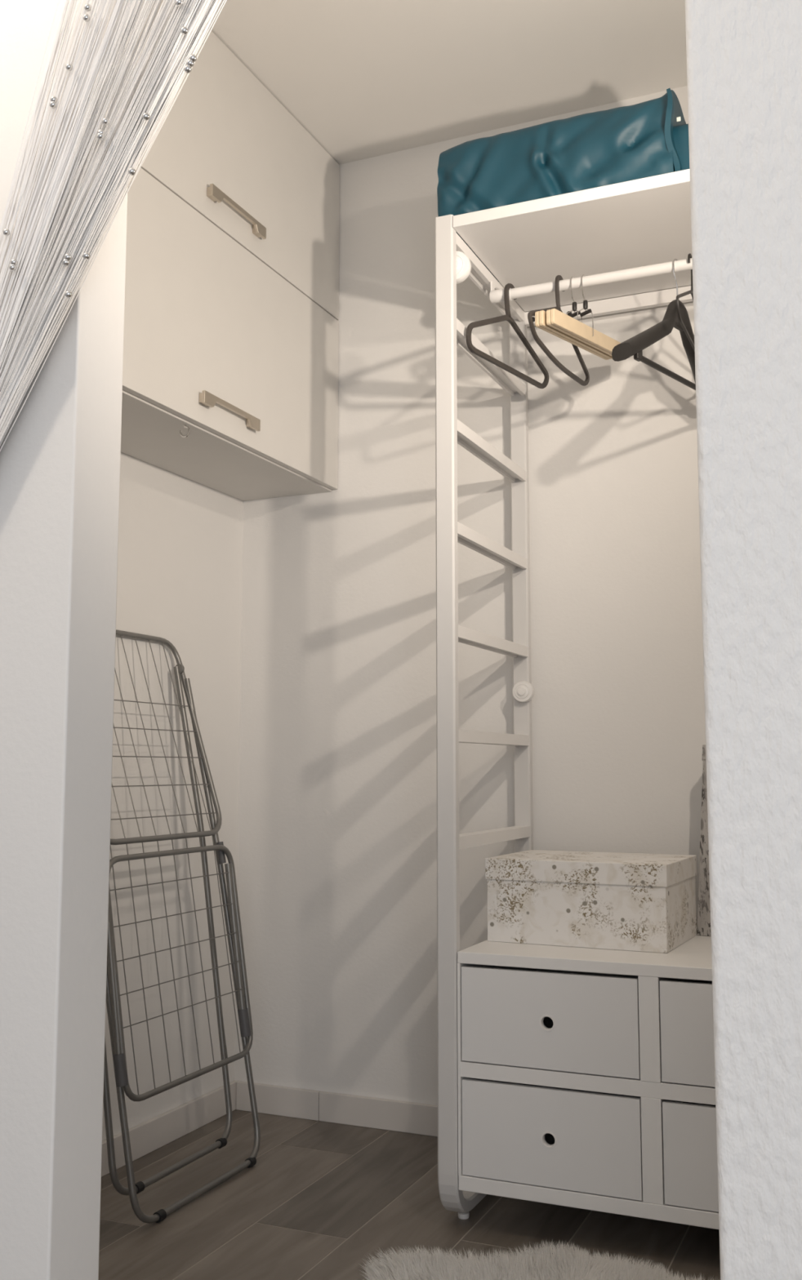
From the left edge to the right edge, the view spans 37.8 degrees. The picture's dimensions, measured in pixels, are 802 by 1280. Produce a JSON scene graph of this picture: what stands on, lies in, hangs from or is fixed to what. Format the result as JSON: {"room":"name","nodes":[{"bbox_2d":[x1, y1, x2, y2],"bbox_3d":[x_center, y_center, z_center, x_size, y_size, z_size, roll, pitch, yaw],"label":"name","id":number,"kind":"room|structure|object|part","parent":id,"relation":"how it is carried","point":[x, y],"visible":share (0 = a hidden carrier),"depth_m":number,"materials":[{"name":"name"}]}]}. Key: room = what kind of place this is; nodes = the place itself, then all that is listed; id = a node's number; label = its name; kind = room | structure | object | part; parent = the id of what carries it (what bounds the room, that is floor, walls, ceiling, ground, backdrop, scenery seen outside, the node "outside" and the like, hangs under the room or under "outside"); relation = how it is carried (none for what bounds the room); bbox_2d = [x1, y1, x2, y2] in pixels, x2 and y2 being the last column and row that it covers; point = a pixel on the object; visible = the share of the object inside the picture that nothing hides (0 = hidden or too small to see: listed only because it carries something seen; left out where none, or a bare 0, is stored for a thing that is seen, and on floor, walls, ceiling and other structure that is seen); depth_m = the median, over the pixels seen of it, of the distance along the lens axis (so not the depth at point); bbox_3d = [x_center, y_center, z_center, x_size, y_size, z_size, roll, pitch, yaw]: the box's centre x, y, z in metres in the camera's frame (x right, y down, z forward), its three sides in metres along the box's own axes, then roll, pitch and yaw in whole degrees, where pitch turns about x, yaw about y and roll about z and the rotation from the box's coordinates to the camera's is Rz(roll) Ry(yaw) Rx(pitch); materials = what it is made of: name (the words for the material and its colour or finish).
{"room":"walk-in closet","nodes":[
{"label":"walk-in closet","id":0,"kind":"room"},
{"bbox_2d":[102,452,243,1141],"bbox_3d":[-0.807,-0.101,2.726,0.100,2.703,1.700,-3,-7,23],"label":"wall","id":1,"kind":"structure","parent":0,"point":[180,557],"depth_m":3.04,"materials":[{"name":"white paint"}]},
{"bbox_2d":[101,1080,238,1177],"bbox_3d":[-0.775,1.179,2.518,0.014,0.074,1.600,-3,-7,23],"label":"baseboard","id":2,"kind":"structure","parent":1,"relation":"attached to","point":[149,1135],"depth_m":2.95,"materials":[{"name":"tile"}]},
{"bbox_2d":[120,0,339,501],"bbox_3d":[-0.545,-0.954,2.880,0.330,0.968,1.180,-3,-7,23],"label":"upper cabinet","id":3,"kind":"object","parent":1,"relation":"attached to","point":[231,315],"visible":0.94,"depth_m":2.87,"materials":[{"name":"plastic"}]},
{"bbox_2d":[179,424,190,437],"bbox_3d":[-0.491,-0.477,2.668,0.028,0.034,0.009,-3,-7,23],"label":"hook","id":4,"kind":"object","parent":3,"relation":"attached to","point":[184,425],"visible":1,"depth_m":2.66,"materials":[{"name":"silver metal"}]},
{"bbox_3d":[-0.403,-0.539,2.771,0.020,0.029,0.248,-3,-7,23],"label":"door handle","id":5,"kind":"part","parent":3,"relation":"part of","materials":[{"name":"silver metal"}]},
{"bbox_3d":[-0.420,-0.727,2.801,0.018,0.492,1.175,-3,-7,23],"label":"door","id":6,"kind":"part","parent":3,"relation":"part of","materials":[{"name":"plastic"}]},
{"bbox_3d":[-0.420,-1.207,2.853,0.018,0.466,1.175,-3,-7,23],"label":"door","id":7,"kind":"part","parent":3,"relation":"part of","materials":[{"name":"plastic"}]},
{"bbox_3d":[-0.397,-1.035,2.840,0.020,0.029,0.248,-3,-7,23],"label":"door handle","id":8,"kind":"part","parent":3,"relation":"part of","materials":[{"name":"silver metal"}]},
{"bbox_2d":[0,0,801,1279],"bbox_3d":[0.072,-0.248,1.371,5.800,2.703,0.100,-3,-7,23],"label":"wall","id":9,"kind":"structure","parent":0,"point":[744,57],"depth_m":1.24,"materials":[{"name":"white paint"}]},
{"bbox_2d":[98,1109,719,1279],"bbox_3d":[-0.087,1.060,0.859,5.800,0.050,4.300,-3,-7,23],"label":"floor","id":10,"kind":"structure","parent":0,"point":[319,1199],"depth_m":2.44,"materials":[{"name":"wood"}]},
{"bbox_2d":[103,629,260,1223],"bbox_3d":[-0.563,0.598,2.703,0.294,1.268,0.522,-3,-7,23],"label":"drying rack","id":11,"kind":"object","parent":10,"relation":"on","point":[230,905],"visible":0.71,"depth_m":2.76,"materials":[{"name":"grey metal"}]},
{"bbox_2d":[359,1239,719,1279],"bbox_3d":[0.312,1.112,1.910,0.948,0.069,0.628,-4,-7,29],"label":"sheepskin rug","id":12,"kind":"object","parent":10,"relation":"on","point":[543,1263],"visible":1,"depth_m":2.12,"materials":[{"name":"fur"}]},
{"bbox_2d":[434,168,718,1229],"bbox_3d":[0.586,0.137,2.584,0.877,2.160,0.553,-3,-7,23],"label":"wardrobe","id":13,"kind":"object","parent":10,"relation":"on","point":[625,237],"depth_m":2.41,"materials":[{"name":"white paint"}]},
{"bbox_2d":[456,250,471,284],"bbox_3d":[0.121,-0.839,2.636,0.072,0.072,0.028,-3,-7,23],"label":"puck light","id":14,"kind":"object","parent":13,"relation":"attached to","point":[463,262],"visible":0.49,"depth_m":2.62,"materials":[{"name":"plastic"}]},
{"bbox_3d":[0.223,0.905,2.644,0.006,0.422,0.519,-3,-7,23],"label":"panel","id":15,"kind":"part","parent":13,"relation":"part of","materials":[{"name":"paint"}]},
{"bbox_3d":[0.204,0.149,2.750,0.044,2.146,0.553,-3,-7,23],"label":"frame","id":16,"kind":"part","parent":13,"relation":"part of","materials":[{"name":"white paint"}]},
{"bbox_2d":[465,283,548,388],"bbox_3d":[0.259,-0.745,2.797,0.008,0.224,0.391,-4,-8,34],"label":"hanger","id":17,"kind":"object","parent":13,"relation":"hanging from","point":[507,317],"visible":0.97,"depth_m":2.79,"materials":[{"name":"black plastic"}]},
{"bbox_3d":[0.259,-0.703,2.793,0.008,0.140,0.391,-4,-8,34],"label":"frame","id":18,"kind":"part","parent":17,"relation":"part of","materials":[{"name":"plastic"}]},
{"bbox_2d":[511,680,533,702],"bbox_3d":[0.308,0.131,2.965,0.054,0.054,0.028,-3,-7,23],"label":"puck light","id":19,"kind":"object","parent":13,"relation":"attached to","point":[522,691],"visible":1,"depth_m":2.96,"materials":[{"name":"plastic"}]},
{"bbox_3d":[0.389,0.787,2.568,0.365,0.188,0.488,-3,-7,23],"label":"drawer","id":20,"kind":"part","parent":13,"relation":"part of","materials":[{"name":"white wood"}]},
{"bbox_3d":[0.389,1.011,2.543,0.365,0.186,0.488,-3,-7,23],"label":"drawer","id":21,"kind":"part","parent":13,"relation":"part of","materials":[{"name":"white wood"}]},
{"bbox_2d":[527,275,589,386],"bbox_3d":[0.373,-0.747,2.752,0.007,0.228,0.387,-3,-7,28],"label":"hanger","id":22,"kind":"object","parent":13,"relation":"hanging from","point":[557,277],"visible":0.85,"depth_m":2.74,"materials":[{"name":"black plastic"}]},
{"bbox_2d":[436,88,688,282],"bbox_3d":[0.464,-1.052,2.722,0.689,0.242,0.395,-3,-7,23],"label":"bag","id":23,"kind":"object","parent":13,"relation":"on","point":[649,138],"visible":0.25,"depth_m":2.58,"materials":[{"name":"teal fabric"}]},
{"bbox_2d":[452,168,691,311],"bbox_3d":[0.582,-0.920,2.688,0.789,0.027,0.529,-3,-7,23],"label":"shelf","id":24,"kind":"object","parent":13,"relation":"attached to","point":[642,221],"depth_m":2.66,"materials":[{"name":"white paint"}]},
{"bbox_2d":[534,276,612,359],"bbox_3d":[0.411,-0.763,2.751,0.029,0.178,0.390,-4,-7,33],"label":"hanger","id":25,"kind":"object","parent":13,"relation":"hanging from","point":[540,316],"visible":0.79,"depth_m":2.71,"materials":[{"name":"beige wood"}]},
{"bbox_3d":[0.407,-0.773,2.746,0.028,0.037,0.011,-4,-7,33],"label":"clip lever","id":26,"kind":"part","parent":25,"relation":"part of","materials":[{"name":"black plastic"}]},
{"bbox_2d":[546,274,620,355],"bbox_3d":[0.435,-0.764,2.740,0.029,0.178,0.390,-4,-7,33],"label":"hanger","id":27,"kind":"object","parent":13,"relation":"hanging from","point":[556,319],"visible":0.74,"depth_m":2.70,"materials":[{"name":"beige wood"}]},
{"bbox_3d":[0.431,-0.774,2.736,0.028,0.037,0.011,-4,-7,33],"label":"clip lever","id":28,"kind":"part","parent":27,"relation":"part of","materials":[{"name":"black plastic"}]},
{"bbox_3d":[0.581,0.668,2.513,0.786,0.024,0.519,-3,-7,23],"label":"panel","id":29,"kind":"part","parent":13,"relation":"part of","materials":[{"name":"paint"}]},
{"bbox_3d":[0.580,0.891,2.489,0.786,0.474,0.519,-3,-7,23],"label":"drawer unit","id":30,"kind":"part","parent":13,"relation":"part of","materials":[{"name":"white wood"}]},
{"bbox_3d":[0.581,0.890,2.489,0.778,0.030,0.518,-3,-7,23],"label":"panel","id":31,"kind":"part","parent":13,"relation":"part of","materials":[{"name":"paint"}]},
{"bbox_3d":[0.580,1.113,2.465,0.786,0.029,0.519,-3,-7,23],"label":"panel","id":32,"kind":"part","parent":13,"relation":"part of","materials":[{"name":"paint"}]},
{"bbox_2d":[484,849,696,953],"bbox_3d":[0.432,0.578,2.635,0.403,0.180,0.301,-3,-7,26],"label":"gift box","id":33,"kind":"object","parent":13,"relation":"on","point":[640,902],"visible":1,"depth_m":2.51,"materials":[{"name":"cardboard"}]},
{"bbox_3d":[0.432,0.511,2.642,0.403,0.046,0.301,-3,-7,26],"label":"lid","id":34,"kind":"part","parent":33,"relation":"part of","materials":[{"name":"cardboard"}]},
{"bbox_3d":[0.577,-0.844,2.676,0.760,0.025,0.025,-3,-7,23],"label":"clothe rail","id":35,"kind":"part","parent":13,"relation":"part of","materials":[{"name":"white metal"}]},
{"bbox_3d":[0.691,-0.862,2.934,0.790,0.034,0.018,-3,-7,23],"label":"rail","id":36,"kind":"part","parent":13,"relation":"part of","materials":[{"name":"white metal"}]},
{"bbox_2d":[611,258,695,390],"bbox_3d":[0.608,-0.720,2.656,0.066,0.286,0.406,-5,-8,40],"label":"hanger","id":37,"kind":"object","parent":13,"relation":"hanging from","point":[633,345],"visible":0.76,"depth_m":2.58,"materials":[{"name":"black plastic"}]},
{"bbox_2d":[675,253,693,351],"bbox_3d":[0.655,-0.761,2.640,0.004,0.218,0.386,-3,-7,23],"label":"hanger","id":38,"kind":"object","parent":13,"relation":"hanging from","point":[689,255],"visible":0.61,"depth_m":2.56,"materials":[{"name":"black plastic"}]},
{"bbox_3d":[0.655,-0.720,2.636,0.004,0.135,0.386,-3,-7,23],"label":"frame","id":39,"kind":"part","parent":38,"relation":"part of","materials":[{"name":"black plastic"}]},
{"bbox_3d":[0.762,0.769,2.407,0.360,0.188,0.488,-3,-7,23],"label":"drawer","id":40,"kind":"part","parent":13,"relation":"part of","materials":[{"name":"white wood"}]},
{"bbox_3d":[0.762,0.993,2.382,0.360,0.186,0.488,-3,-7,23],"label":"drawer","id":41,"kind":"part","parent":13,"relation":"part of","materials":[{"name":"white wood"}]},
{"bbox_2d":[696,744,710,936],"bbox_3d":[0.786,0.457,2.682,0.200,0.432,0.110,-4,-7,33],"label":"box","id":42,"kind":"object","parent":13,"relation":"on","point":[703,923],"visible":0.23,"depth_m":2.67,"materials":[{"name":"white cardboard"}]},
{"bbox_3d":[0.786,0.260,2.703,0.153,0.037,0.110,-4,-7,33],"label":"lid","id":43,"kind":"part","parent":42,"relation":"part of","materials":[{"name":"white cardboard"}]},
{"bbox_2d":[209,0,686,164],"bbox_3d":[-0.087,-1.681,1.158,5.800,0.100,4.300,-3,-7,23],"label":"ceiling","id":44,"kind":"structure","parent":0,"point":[364,78],"depth_m":2.90,"materials":[{"name":"paint"}]},
{"bbox_2d":[0,0,226,451],"bbox_3d":[-0.208,-0.283,1.401,1.055,2.623,0.055,-3,-7,24],"label":"curtain","id":45,"kind":"object","parent":44,"relation":"hanging from","point":[54,257],"visible":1,"depth_m":1.53,"materials":[{"name":"white fabric"}]},
{"bbox_2d":[234,85,705,1105],"bbox_3d":[0.681,-0.076,2.950,2.450,2.703,0.100,-3,-7,23],"label":"wall","id":46,"kind":"structure","parent":0,"point":[337,836],"depth_m":3.14,"materials":[{"name":"white paint"}]},
{"bbox_2d":[235,1080,437,1137],"bbox_3d":[0.619,1.207,2.775,2.336,0.074,0.014,-3,-7,23],"label":"baseboard","id":47,"kind":"structure","parent":46,"relation":"attached to","point":[406,1117],"depth_m":3.10,"materials":[{"name":"tile"}]}
]}

